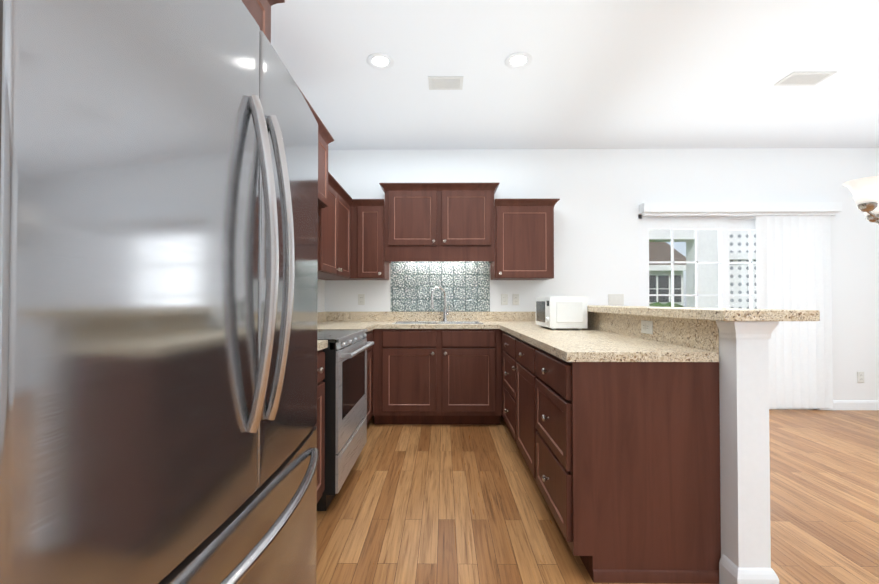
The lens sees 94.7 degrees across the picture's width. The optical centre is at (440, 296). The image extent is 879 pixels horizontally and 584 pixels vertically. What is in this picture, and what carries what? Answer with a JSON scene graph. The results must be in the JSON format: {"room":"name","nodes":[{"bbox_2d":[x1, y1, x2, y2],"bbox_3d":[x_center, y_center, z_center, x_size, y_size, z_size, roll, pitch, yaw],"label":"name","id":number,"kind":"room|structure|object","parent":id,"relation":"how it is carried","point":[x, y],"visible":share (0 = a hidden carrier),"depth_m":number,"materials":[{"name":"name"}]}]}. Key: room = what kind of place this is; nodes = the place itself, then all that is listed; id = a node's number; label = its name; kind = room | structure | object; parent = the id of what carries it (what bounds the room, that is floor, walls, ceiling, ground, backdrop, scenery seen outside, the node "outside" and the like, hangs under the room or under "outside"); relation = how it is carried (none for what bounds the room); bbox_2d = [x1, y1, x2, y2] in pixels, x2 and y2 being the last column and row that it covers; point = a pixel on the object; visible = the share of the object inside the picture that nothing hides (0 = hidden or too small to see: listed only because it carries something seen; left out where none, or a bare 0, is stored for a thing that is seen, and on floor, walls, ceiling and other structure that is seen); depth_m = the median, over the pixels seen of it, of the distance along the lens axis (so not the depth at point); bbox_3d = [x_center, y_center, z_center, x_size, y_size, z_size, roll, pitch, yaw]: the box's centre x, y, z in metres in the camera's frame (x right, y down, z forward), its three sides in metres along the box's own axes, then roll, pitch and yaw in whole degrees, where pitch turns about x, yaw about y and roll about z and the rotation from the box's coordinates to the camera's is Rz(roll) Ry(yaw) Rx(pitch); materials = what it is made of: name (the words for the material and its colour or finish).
{"room":"kitchen","nodes":[
{"label":"kitchen","id":0,"kind":"room"},
{"bbox_2d":[317,279,324,311],"bbox_3d":[-1.304,-0.239,0.396,0.120,2.720,7.720,0,-1,1],"label":"wall","id":1,"kind":"structure","parent":0,"point":[321,298],"depth_m":4.13,"materials":[{"name":"white paint"}]},
{"bbox_2d":[242,0,284,42],"bbox_3d":[-0.912,-0.901,0.944,0.651,0.458,1.178,0,-1,1],"label":"upper cabinet","id":2,"kind":"object","parent":1,"relation":"attached to","point":[259,11],"visible":0.12,"depth_m":1.42,"materials":[{"name":"brown wood"}]},
{"bbox_2d":[296,84,333,207],"bbox_3d":[-1.004,-0.910,2.562,0.438,0.520,0.892,0,-1,1],"label":"upper cabinet","id":3,"kind":"object","parent":1,"relation":"attached to","point":[325,138],"visible":0.04,"depth_m":2.83,"materials":[{"name":"brown wood"}]},
{"bbox_2d":[318,172,349,279],"bbox_3d":[-1.042,-0.561,3.434,0.345,0.760,0.944,0,-1,1],"label":"upper cabinet","id":4,"kind":"object","parent":1,"relation":"attached to","point":[334,220],"depth_m":3.38,"materials":[{"name":"brown wood"}]},
{"bbox_2d":[271,0,878,149],"bbox_3d":[2.016,-1.639,0.444,6.760,0.080,7.840,0,-1,1],"label":"ceiling","id":5,"kind":"structure","parent":0,"point":[643,74],"depth_m":2.82,"materials":[{"name":"white paint"}]},
{"bbox_2d":[367,53,393,69],"bbox_3d":[-0.398,-1.564,2.699,0.180,0.007,0.180,0,-1,1],"label":"recessed light","id":6,"kind":"object","parent":5,"relation":"in","point":[381,61],"visible":1,"depth_m":2.69,"materials":[{"name":"white glass"}]},
{"bbox_2d":[428,76,462,89],"bbox_3d":[0.041,-1.560,2.966,0.250,0.008,0.170,0,-1,1],"label":"ceiling vent","id":7,"kind":"object","parent":5,"relation":"in","point":[445,82],"visible":1,"depth_m":2.95,"materials":[{"name":"white metal"}]},
{"bbox_2d":[505,52,531,68],"bbox_3d":[0.519,-1.564,2.690,0.180,0.007,0.180,0,-1,1],"label":"recessed light","id":8,"kind":"object","parent":5,"relation":"in","point":[518,60],"visible":1,"depth_m":2.69,"materials":[{"name":"white glass"}]},
{"bbox_2d":[774,72,836,85],"bbox_3d":[2.613,-1.561,2.908,0.300,0.008,0.170,0,-1,1],"label":"ceiling vent","id":9,"kind":"object","parent":5,"relation":"in","point":[803,78],"visible":1,"depth_m":2.90,"materials":[{"name":"white metal"}]},
{"bbox_2d":[842,176,878,224],"bbox_3d":[2.275,-0.918,2.043,0.552,1.316,0.571,0,-1,1],"label":"chandelier","id":10,"kind":"object","parent":5,"relation":"hanging from","point":[865,192],"visible":1,"depth_m":1.96,"materials":[{"name":"white glass"}]},
{"bbox_2d":[316,409,878,583],"bbox_3d":[2.016,1.151,0.407,6.760,0.060,7.840,0,-1,1],"label":"floor","id":11,"kind":"structure","parent":0,"point":[438,504],"depth_m":2.17,"materials":[{"name":"laminate"}]},
{"bbox_2d":[0,0,318,583],"bbox_3d":[-0.784,0.249,0.934,0.870,1.758,1.040,0,-1,1],"label":"refrigerator","id":12,"kind":"object","parent":11,"relation":"on","point":[158,268],"visible":1,"depth_m":0.61,"materials":[{"name":"silver metal"}]},
{"bbox_2d":[315,349,324,502],"bbox_3d":[-0.899,0.702,1.802,0.661,0.875,0.666,0,-1,1],"label":"base cabinet","id":13,"kind":"object","parent":11,"relation":"on","point":[320,425],"visible":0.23,"depth_m":2.04,"materials":[{"name":"brown wood"}]},
{"bbox_2d":[317,340,327,350],"bbox_3d":[-0.913,0.195,1.809,0.633,0.138,0.666,0,-1,1],"label":"countertop","id":14,"kind":"structure","parent":13,"relation":"on","point":[322,344],"depth_m":2.06,"materials":[{"name":"stone"}]},
{"bbox_2d":[317,329,373,510],"bbox_3d":[-0.839,0.691,2.539,0.732,0.918,0.800,0,-1,1],"label":"range","id":15,"kind":"object","parent":11,"relation":"on","point":[345,379],"visible":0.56,"depth_m":2.27,"materials":[{"name":"silver metal"}]},
{"bbox_2d":[366,330,372,423],"bbox_3d":[-0.902,0.721,3.208,0.628,0.876,0.530,0,-1,1],"label":"base cabinet","id":16,"kind":"object","parent":11,"relation":"on","point":[369,337],"visible":0.06,"depth_m":3.31,"materials":[{"name":"brown wood"}]},
{"bbox_2d":[373,329,501,424],"bbox_3d":[-0.024,0.731,3.899,1.152,0.875,0.661,0,-1,1],"label":"base cabinet","id":17,"kind":"object","parent":11,"relation":"on","point":[437,376],"visible":0.96,"depth_m":3.61,"materials":[{"name":"brown wood"}]},
{"bbox_2d":[502,330,513,437],"bbox_3d":[0.830,0.720,3.118,0.606,0.876,0.610,0,-1,1],"label":"base cabinet","id":18,"kind":"object","parent":11,"relation":"on","point":[507,339],"depth_m":3.13,"materials":[{"name":"brown wood"}]},
{"bbox_2d":[317,312,718,361],"bbox_3d":[-0.044,0.196,2.932,2.351,0.167,2.610,0,-1,1],"label":"countertop","id":19,"kind":"structure","parent":18,"relation":"on","point":[606,337],"depth_m":2.25,"materials":[{"name":"stone"}]},
{"bbox_2d":[392,321,482,323],"bbox_3d":[-0.024,0.340,3.932,0.841,0.178,0.510,0,-1,1],"label":"sink","id":20,"kind":"object","parent":19,"relation":"in","point":[437,322],"visible":0.19,"depth_m":4.08,"materials":[{"name":"silver metal"}]},
{"bbox_2d":[430,286,449,320],"bbox_3d":[0.003,0.074,4.074,0.195,0.356,0.185,0,-1,1],"label":"faucet","id":21,"kind":"object","parent":19,"relation":"on","point":[445,313],"visible":1,"depth_m":4.12,"materials":[{"name":"silver metal"}]},
{"bbox_2d":[536,296,587,329],"bbox_3d":[0.906,0.122,3.095,0.279,0.240,0.452,0,-1,1],"label":"microwave","id":22,"kind":"object","parent":19,"relation":"on","point":[553,312],"visible":1,"depth_m":2.87,"materials":[{"name":"white plastic"}]},
{"bbox_2d":[514,336,529,468],"bbox_3d":[0.825,0.712,2.519,0.606,0.876,0.590,0,-1,1],"label":"base cabinet","id":23,"kind":"object","parent":11,"relation":"on","point":[521,348],"depth_m":2.61,"materials":[{"name":"brown wood"}]},
{"bbox_2d":[530,344,720,583],"bbox_3d":[0.820,0.704,1.924,0.606,0.876,0.600,0,-1,1],"label":"base cabinet","id":24,"kind":"object","parent":11,"relation":"on","point":[622,459],"depth_m":1.62,"materials":[{"name":"brown wood"}]},
{"bbox_2d":[716,321,778,583],"bbox_3d":[1.193,0.633,2.862,0.164,1.043,2.716,0,-1,1],"label":"column","id":25,"kind":"structure","parent":11,"relation":"on","point":[745,558],"depth_m":1.53,"materials":[{"name":"white paint"}]},
{"bbox_2d":[641,320,652,333],"bbox_3d":[1.110,0.165,2.181,0.010,0.070,0.115,0,-1,1],"label":"outlet","id":26,"kind":"object","parent":25,"relation":"attached to","point":[646,327],"visible":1,"depth_m":2.17,"materials":[{"name":"plastic"}]},
{"bbox_2d":[587,305,819,320],"bbox_3d":[1.223,0.089,2.853,0.350,0.040,2.748,0,-1,1],"label":"countertop","id":27,"kind":"structure","parent":25,"relation":"on","point":[726,314],"depth_m":1.58,"materials":[{"name":"stone"}]},
{"bbox_2d":[325,148,878,409],"bbox_3d":[2.051,-0.187,4.285,6.760,2.720,0.120,0,-1,1],"label":"wall","id":28,"kind":"structure","parent":0,"point":[602,195],"depth_m":4.23,"materials":[{"name":"white paint"}]},
{"bbox_2d":[358,294,364,304],"bbox_3d":[-0.826,0.032,4.242,0.070,0.115,0.010,0,-1,1],"label":"electrical outlet","id":29,"kind":"object","parent":28,"relation":"attached to","point":[361,299],"visible":1,"depth_m":4.24,"materials":[{"name":"plastic"}]},
{"bbox_2d":[350,197,388,279],"bbox_3d":[-0.709,-0.553,4.080,0.344,0.760,0.345,0,-1,1],"label":"upper cabinet","id":30,"kind":"object","parent":28,"relation":"attached to","point":[351,238],"depth_m":3.91,"materials":[{"name":"brown wood"}]},
{"bbox_2d":[379,183,499,262],"bbox_3d":[-0.006,-0.713,4.060,1.152,0.750,0.378,0,-1,1],"label":"upper cabinet","id":31,"kind":"object","parent":28,"relation":"attached to","point":[439,222],"visible":1,"depth_m":3.91,"materials":[{"name":"brown wood"}]},
{"bbox_2d":[391,261,489,311],"bbox_3d":[-0.001,-0.160,4.240,1.037,0.636,0.004,0,-1,1],"label":"backsplash","id":32,"kind":"structure","parent":28,"relation":"attached to","point":[465,286],"depth_m":4.24,"materials":[{"name":"silver metal"}]},
{"bbox_2d":[501,294,507,304],"bbox_3d":[0.670,0.032,4.229,0.070,0.115,0.010,0,-1,1],"label":"electrical outlet","id":33,"kind":"object","parent":28,"relation":"attached to","point":[504,299],"visible":1,"depth_m":4.23,"materials":[{"name":"plastic"}]},
{"bbox_2d":[512,294,518,304],"bbox_3d":[0.790,0.032,4.228,0.070,0.115,0.010,0,-1,1],"label":"electrical outlet","id":34,"kind":"object","parent":28,"relation":"attached to","point":[515,297],"visible":1,"depth_m":4.22,"materials":[{"name":"plastic"}]},
{"bbox_2d":[491,199,559,279],"bbox_3d":[0.835,-0.553,4.050,0.619,0.760,0.378,0,-1,1],"label":"upper cabinet","id":35,"kind":"object","parent":28,"relation":"attached to","point":[523,239],"visible":1,"depth_m":3.90,"materials":[{"name":"brown wood"}]},
{"bbox_2d":[608,294,623,304],"bbox_3d":[1.831,0.032,4.218,0.162,0.115,0.011,0,-1,1],"label":"switch plate","id":36,"kind":"object","parent":28,"relation":"attached to","point":[615,299],"visible":1,"depth_m":4.22,"materials":[{"name":"plastic"}]},
{"bbox_2d":[638,215,815,408],"bbox_3d":[2.991,0.159,4.268,1.836,2.027,0.088,0,-1,1],"label":"door","id":37,"kind":"structure","parent":28,"relation":"in","point":[723,225],"depth_m":4.24,"materials":[{"name":"white paint"}]},
{"bbox_2d":[639,202,841,408],"bbox_3d":[3.080,0.092,4.159,2.000,2.098,0.104,0,-1,1],"label":"vertical blinds","id":38,"kind":"object","parent":28,"relation":"attached to","point":[793,255],"visible":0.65,"depth_m":4.15,"materials":[{"name":"plastic"}]},
{"bbox_2d":[819,400,878,409],"bbox_3d":[4.599,1.122,4.176,1.375,0.100,0.014,0,-1,1],"label":"baseboard","id":39,"kind":"structure","parent":28,"relation":"attached to","point":[855,404],"depth_m":4.16,"materials":[{"name":"white paint"}]},
{"bbox_2d":[857,372,863,382],"bbox_3d":[4.345,0.834,4.184,0.070,0.115,0.010,0,-1,1],"label":"outlet","id":40,"kind":"object","parent":28,"relation":"attached to","point":[860,377],"visible":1,"depth_m":4.18,"materials":[{"name":"plastic"}]},
{"label":"outside","id":41,"kind":"structure","parent":0,"visible":0},
{"bbox_3d":[5.173,1.503,22.061,38.000,0.060,35.430,0,-1,1],"label":"ground","id":42,"kind":"structure","parent":41,"visible":0},
{"bbox_2d":[649,302,682,306],"bbox_3d":[7.931,0.706,8.962,11.308,1.180,1.330,0,-1,1],"label":"hedge","id":43,"kind":"object","parent":42,"relation":"on","point":[658,304],"depth_m":8.96,"materials":[{"name":"green plant"}]},
{"bbox_2d":[649,242,685,306],"bbox_3d":[7.038,-1.835,23.789,10.500,6.660,8.830,0,-1,1],"label":"house","id":44,"kind":"structure","parent":42,"relation":"on","point":[664,289],"depth_m":19.69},
{"bbox_2d":[649,230,756,308],"bbox_3d":[4.836,-0.360,7.007,5.600,3.260,0.410,0,-1,1],"label":"porch","id":45,"kind":"object","parent":42,"relation":"on","point":[740,273],"depth_m":6.99,"materials":[{"name":"white"}]}
]}

